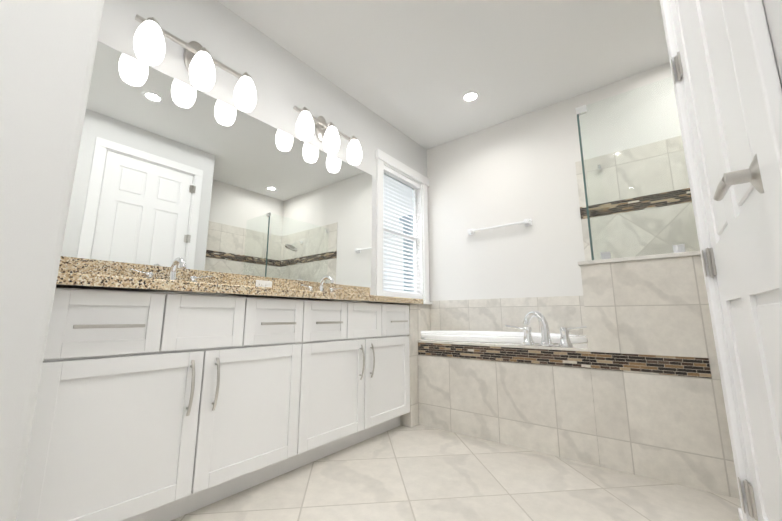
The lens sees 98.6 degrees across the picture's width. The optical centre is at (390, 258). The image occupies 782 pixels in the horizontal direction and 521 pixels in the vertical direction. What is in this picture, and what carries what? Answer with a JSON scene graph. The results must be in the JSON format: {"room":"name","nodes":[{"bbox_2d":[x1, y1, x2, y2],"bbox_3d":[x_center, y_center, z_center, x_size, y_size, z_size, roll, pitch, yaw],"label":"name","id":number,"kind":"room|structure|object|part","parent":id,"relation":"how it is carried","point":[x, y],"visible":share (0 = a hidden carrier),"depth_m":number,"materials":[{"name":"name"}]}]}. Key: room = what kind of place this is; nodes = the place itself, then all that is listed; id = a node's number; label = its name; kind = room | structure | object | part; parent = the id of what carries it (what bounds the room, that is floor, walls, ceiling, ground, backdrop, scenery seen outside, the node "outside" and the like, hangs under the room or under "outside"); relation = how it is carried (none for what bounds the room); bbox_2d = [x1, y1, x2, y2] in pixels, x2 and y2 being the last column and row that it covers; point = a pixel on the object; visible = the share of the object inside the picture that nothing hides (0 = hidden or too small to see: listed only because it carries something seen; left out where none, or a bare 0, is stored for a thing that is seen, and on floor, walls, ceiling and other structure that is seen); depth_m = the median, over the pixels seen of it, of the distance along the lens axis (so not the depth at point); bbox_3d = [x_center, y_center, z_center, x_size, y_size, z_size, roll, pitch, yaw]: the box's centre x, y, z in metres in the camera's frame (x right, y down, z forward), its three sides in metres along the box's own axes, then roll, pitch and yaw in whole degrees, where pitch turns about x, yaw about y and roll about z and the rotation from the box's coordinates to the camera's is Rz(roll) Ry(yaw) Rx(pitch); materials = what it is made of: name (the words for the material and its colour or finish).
{"room":"bathroom","nodes":[
{"label":"bathroom","id":0,"kind":"room"},
{"bbox_2d":[0,0,103,520],"bbox_3d":[-1.841,-0.653,-0.134,0.120,2.790,2.962,-8,-12,38],"label":"wall","id":1,"kind":"structure","parent":0,"point":[47,51],"depth_m":0.85,"materials":[{"name":"white paint"}]},
{"bbox_2d":[98,0,429,304],"bbox_3d":[-0.580,-0.161,2.703,0.120,2.790,3.358,-8,-12,38],"label":"wall","id":2,"kind":"structure","parent":0,"point":[285,81],"depth_m":2.38,"materials":[{"name":"white paint"}]},
{"bbox_2d":[133,14,256,111],"bbox_3d":[-1.098,-1.145,1.949,0.201,0.351,0.642,-8,-12,38],"label":"sconce","id":3,"kind":"object","parent":2,"relation":"attached to","point":[200,62],"visible":1,"depth_m":1.87,"materials":[{"name":"white glass"}]},
{"bbox_3d":[-1.229,-1.108,1.718,0.132,0.200,0.132,-8,-13,38],"label":"lamp shade","id":4,"kind":"part","parent":3,"relation":"part of","materials":[{"name":"white glass"}]},
{"bbox_3d":[-1.071,-1.074,1.915,0.132,0.200,0.132,-8,-13,38],"label":"lamp shade","id":5,"kind":"part","parent":3,"relation":"part of","materials":[{"name":"white glass"}]},
{"bbox_3d":[-0.912,-1.040,2.112,0.132,0.200,0.132,-8,-13,38],"label":"lamp shade","id":6,"kind":"part","parent":3,"relation":"part of","materials":[{"name":"white glass"}]},
{"bbox_2d":[59,256,371,295],"bbox_3d":[-0.840,0.176,2.191,0.019,0.121,2.086,-8,-12,38],"label":"backsplash","id":7,"kind":"structure","parent":2,"relation":"attached to","point":[67,264],"depth_m":1.85,"materials":[{"name":"beige stone"}]},
{"bbox_2d":[255,279,272,292],"bbox_3d":[-0.826,0.176,2.188,0.008,0.072,0.115,-8,-13,38],"label":"outlet","id":8,"kind":"object","parent":7,"relation":"attached to","point":[258,282],"depth_m":2.19,"materials":[{"name":"white plastic"}]},
{"bbox_2d":[61,41,371,287],"bbox_3d":[-0.831,-0.410,2.322,0.006,1.074,2.091,-8,-12,38],"label":"mirror","id":9,"kind":"object","parent":2,"relation":"attached to","point":[169,170],"visible":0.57,"depth_m":1.97,"materials":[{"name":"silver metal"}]},
{"bbox_2d":[293,106,361,164],"bbox_3d":[-0.497,-1.016,2.696,0.201,0.351,0.642,-8,-12,38],"label":"sconce","id":10,"kind":"object","parent":2,"relation":"attached to","point":[328,134],"visible":1,"depth_m":2.63,"materials":[{"name":"white glass"}]},
{"bbox_3d":[-0.628,-0.979,2.465,0.132,0.200,0.132,-8,-13,38],"label":"lamp shade","id":11,"kind":"part","parent":10,"relation":"part of","materials":[{"name":"white glass"}]},
{"bbox_3d":[-0.469,-0.945,2.662,0.132,0.200,0.132,-8,-13,38],"label":"lamp shade","id":12,"kind":"part","parent":10,"relation":"part of","materials":[{"name":"white glass"}]},
{"bbox_3d":[-0.311,-0.911,2.859,0.132,0.200,0.132,-8,-13,38],"label":"lamp shade","id":13,"kind":"part","parent":10,"relation":"part of","materials":[{"name":"white glass"}]},
{"bbox_2d":[376,149,432,304],"bbox_3d":[0.114,-0.280,3.572,0.166,1.490,0.944,-8,-12,38],"label":"window","id":14,"kind":"structure","parent":2,"relation":"in","point":[399,229],"depth_m":3.69,"materials":[{"name":"white wood"}]},
{"bbox_3d":[0.073,-0.264,3.593,0.035,1.296,0.692,-8,-12,38],"label":"window sash","id":15,"kind":"part","parent":14,"relation":"part of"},
{"bbox_2d":[383,165,421,295],"bbox_3d":[0.112,-0.268,3.563,0.056,1.293,0.684,-8,-12,38],"label":"window blind","id":16,"kind":"object","parent":14,"relation":"attached to","point":[400,177],"visible":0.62,"depth_m":3.53,"materials":[{"name":"white plastic"}]},
{"bbox_2d":[418,304,429,330],"bbox_3d":[0.118,0.579,3.362,0.009,0.354,1.020,-8,-12,38],"label":"tile wainscot","id":17,"kind":"structure","parent":2,"relation":"attached to","point":[424,308],"depth_m":3.67,"materials":[{"name":"beige tile"}]},
{"bbox_2d":[217,0,669,149],"bbox_3d":[-0.290,-1.948,0.862,3.210,0.100,6.320,-8,-12,38],"label":"ceiling","id":18,"kind":"structure","parent":0,"point":[414,70],"depth_m":2.57,"materials":[{"name":"white paint"}]},
{"bbox_2d":[461,90,479,102],"bbox_3d":[0.735,-1.499,3.112,0.174,0.013,0.174,-8,-12,38],"label":"recessed light","id":19,"kind":"object","parent":18,"relation":"in","point":[470,96],"visible":0.98,"depth_m":3.11,"materials":[{"name":"white paint"}]},
{"bbox_2d":[171,424,740,520],"bbox_3d":[-0.288,0.900,0.367,3.210,0.100,6.320,-8,-12,38],"label":"floor","id":20,"kind":"structure","parent":0,"point":[418,472],"depth_m":1.52,"materials":[{"name":"tile"}]},
{"bbox_2d":[16,280,420,520],"bbox_3d":[-0.617,0.678,1.929,0.584,0.872,2.076,-8,-12,38],"label":"bathroom vanity","id":21,"kind":"object","parent":20,"relation":"on","point":[173,391],"depth_m":1.34,"materials":[{"name":"painted wood"},{"name":"granite"},{"name":"brushed nickel"}]},
{"bbox_2d":[57,268,422,303],"bbox_3d":[-0.621,0.225,2.006,0.579,0.040,2.086,-8,-12,38],"label":"countertop","id":22,"kind":"structure","parent":21,"relation":"on","point":[100,277],"depth_m":1.46,"materials":[{"name":"beige stone"}]},
{"bbox_2d":[124,257,211,279],"bbox_3d":[-1.067,0.069,1.677,0.166,0.154,0.374,-8,-12,38],"label":"faucet","id":23,"kind":"object","parent":22,"relation":"on","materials":[{"name":"silver metal"}]},
{"bbox_2d":[300,276,343,291],"bbox_3d":[-0.467,0.198,2.423,0.166,0.154,0.374,-8,-12,38],"label":"faucet","id":24,"kind":"object","parent":22,"relation":"on","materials":[{"name":"silver metal"}]},
{"bbox_2d":[418,338,599,465],"bbox_3d":[0.764,0.957,2.745,1.690,0.600,1.063,-8,-12,38],"label":"tub surround","id":25,"kind":"object","parent":20,"relation":"on","point":[536,397],"visible":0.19,"depth_m":2.09,"materials":[{"name":"tile"}]},
{"bbox_2d":[421,330,587,342],"bbox_3d":[0.783,0.855,2.783,1.510,0.473,0.910,-8,-12,38],"label":"bathtub","id":26,"kind":"object","parent":25,"relation":"in","point":[495,336],"visible":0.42,"depth_m":2.52,"materials":[{"name":"white ceramic"}]},
{"bbox_2d":[505,311,586,346],"bbox_3d":[0.977,0.433,2.118,0.479,0.214,0.142,-8,-12,38],"label":"tub faucet","id":27,"kind":"object","parent":25,"relation":"on","point":[565,341],"visible":0.98,"depth_m":2.08,"materials":[{"name":"silver metal"}]},
{"bbox_2d":[578,251,739,498],"bbox_3d":[1.681,0.589,2.067,0.678,1.092,1.073,-8,-12,38],"label":"wall","id":28,"kind":"structure","parent":20,"relation":"on","point":[659,408],"depth_m":1.68,"materials":[{"name":"tile"}]},
{"bbox_2d":[576,77,696,259],"bbox_3d":[1.703,-0.435,2.276,0.561,0.994,1.000,-8,-12,38],"label":"glass","id":29,"kind":"object","parent":28,"relation":"on","point":[593,172],"visible":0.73,"depth_m":2.14,"materials":[{"name":"grey"}]},
{"bbox_2d":[427,62,680,330],"bbox_3d":[1.684,-0.116,2.971,3.090,2.790,0.120,-8,-12,38],"label":"wall","id":30,"kind":"structure","parent":0,"point":[519,168],"depth_m":3.26,"materials":[{"name":"white paint"}]},
{"bbox_2d":[467,219,531,234],"bbox_3d":[1.069,-0.322,3.380,0.648,0.068,0.068,-8,-12,38],"label":"towel rail","id":31,"kind":"object","parent":30,"relation":"attached to","point":[527,222],"visible":1,"depth_m":3.32,"materials":[{"name":"white metal"}]},
{"bbox_2d":[430,296,587,337],"bbox_3d":[1.049,0.565,3.281,1.570,0.354,0.008,-8,-12,38],"label":"tile wainscot","id":32,"kind":"structure","parent":30,"relation":"attached to","point":[557,312],"depth_m":3.23,"materials":[{"name":"beige tile"}]},
{"bbox_2d":[575,136,689,206],"bbox_3d":[2.204,-0.735,2.577,1.380,0.425,0.008,-8,-12,38],"label":"shower wall tile","id":33,"kind":"structure","parent":30,"relation":"attached to","point":[655,184],"depth_m":2.71,"materials":[{"name":"beige tile"}]},
{"bbox_2d":[580,188,691,218],"bbox_3d":[1.739,-0.576,1.938,1.400,0.108,1.530,-8,-12,38],"label":"tile band","id":34,"kind":"object","parent":30,"relation":"attached to","point":[660,198],"visible":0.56,"depth_m":2.67,"materials":[{"name":"tile"}]},
{"bbox_2d":[581,202,699,260],"bbox_3d":[2.204,-0.195,2.483,1.380,0.457,0.008,-8,-12,38],"label":"wall tile","id":35,"kind":"structure","parent":30,"relation":"attached to","point":[660,216],"depth_m":2.63,"materials":[{"name":"beige tile"}]},
{"bbox_2d":[762,0,781,87],"bbox_3d":[0.090,-0.743,-0.644,0.790,2.790,4.550,-8,-12,38],"label":"wall","id":36,"kind":"structure","parent":0,"point":[773,10],"depth_m":0.42,"materials":[{"name":"white paint"}]},
{"bbox_2d":[660,0,781,520],"bbox_3d":[0.841,-0.362,0.811,0.139,2.537,1.004,-8,-12,38],"label":"door frame","id":37,"kind":"structure","parent":36,"relation":"attached to","point":[761,83],"depth_m":0.48,"materials":[{"name":"white paint"}]},
{"bbox_2d":[670,0,781,520],"bbox_3d":[0.817,-0.315,0.822,0.035,2.427,0.804,-8,-12,38],"label":"door","id":38,"kind":"structure","parent":36,"relation":"in","point":[749,279],"depth_m":0.77,"materials":[{"name":"white paint"}]},
{"bbox_2d":[671,51,763,520],"bbox_3d":[0.804,-0.342,0.881,0.050,2.120,0.802,-8,-12,38],"label":"hardware piece","id":39,"kind":"object","parent":38,"relation":"attached to","point":[752,175],"visible":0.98,"depth_m":0.64,"materials":[{"name":"silver metal"}]},
{"bbox_2d":[738,508,742,520],"bbox_3d":[1.499,0.874,0.898,0.794,0.130,0.013,-8,-12,38],"label":"baseboard","id":40,"kind":"structure","parent":36,"relation":"attached to","point":[740,514],"depth_m":1.14,"materials":[{"name":"white paint"}]},
{"label":"outside","id":41,"kind":"structure","parent":0,"visible":0},
{"bbox_2d":[383,175,412,290],"bbox_3d":[1.504,-1.830,17.087,0.100,17.000,22.000,-8,-12,38],"label":"sky","id":42,"kind":"structure","parent":41,"point":[396,202],"depth_m":15.23,"materials":[{"name":"white"}]},
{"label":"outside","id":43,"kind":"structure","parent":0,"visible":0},
{"bbox_2d":[399,215,413,291],"bbox_3d":[1.563,1.299,10.120,0.350,4.450,3.850,-8,-12,38],"label":"neighbour","id":44,"kind":"structure","parent":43,"point":[406,225],"depth_m":9.02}
]}

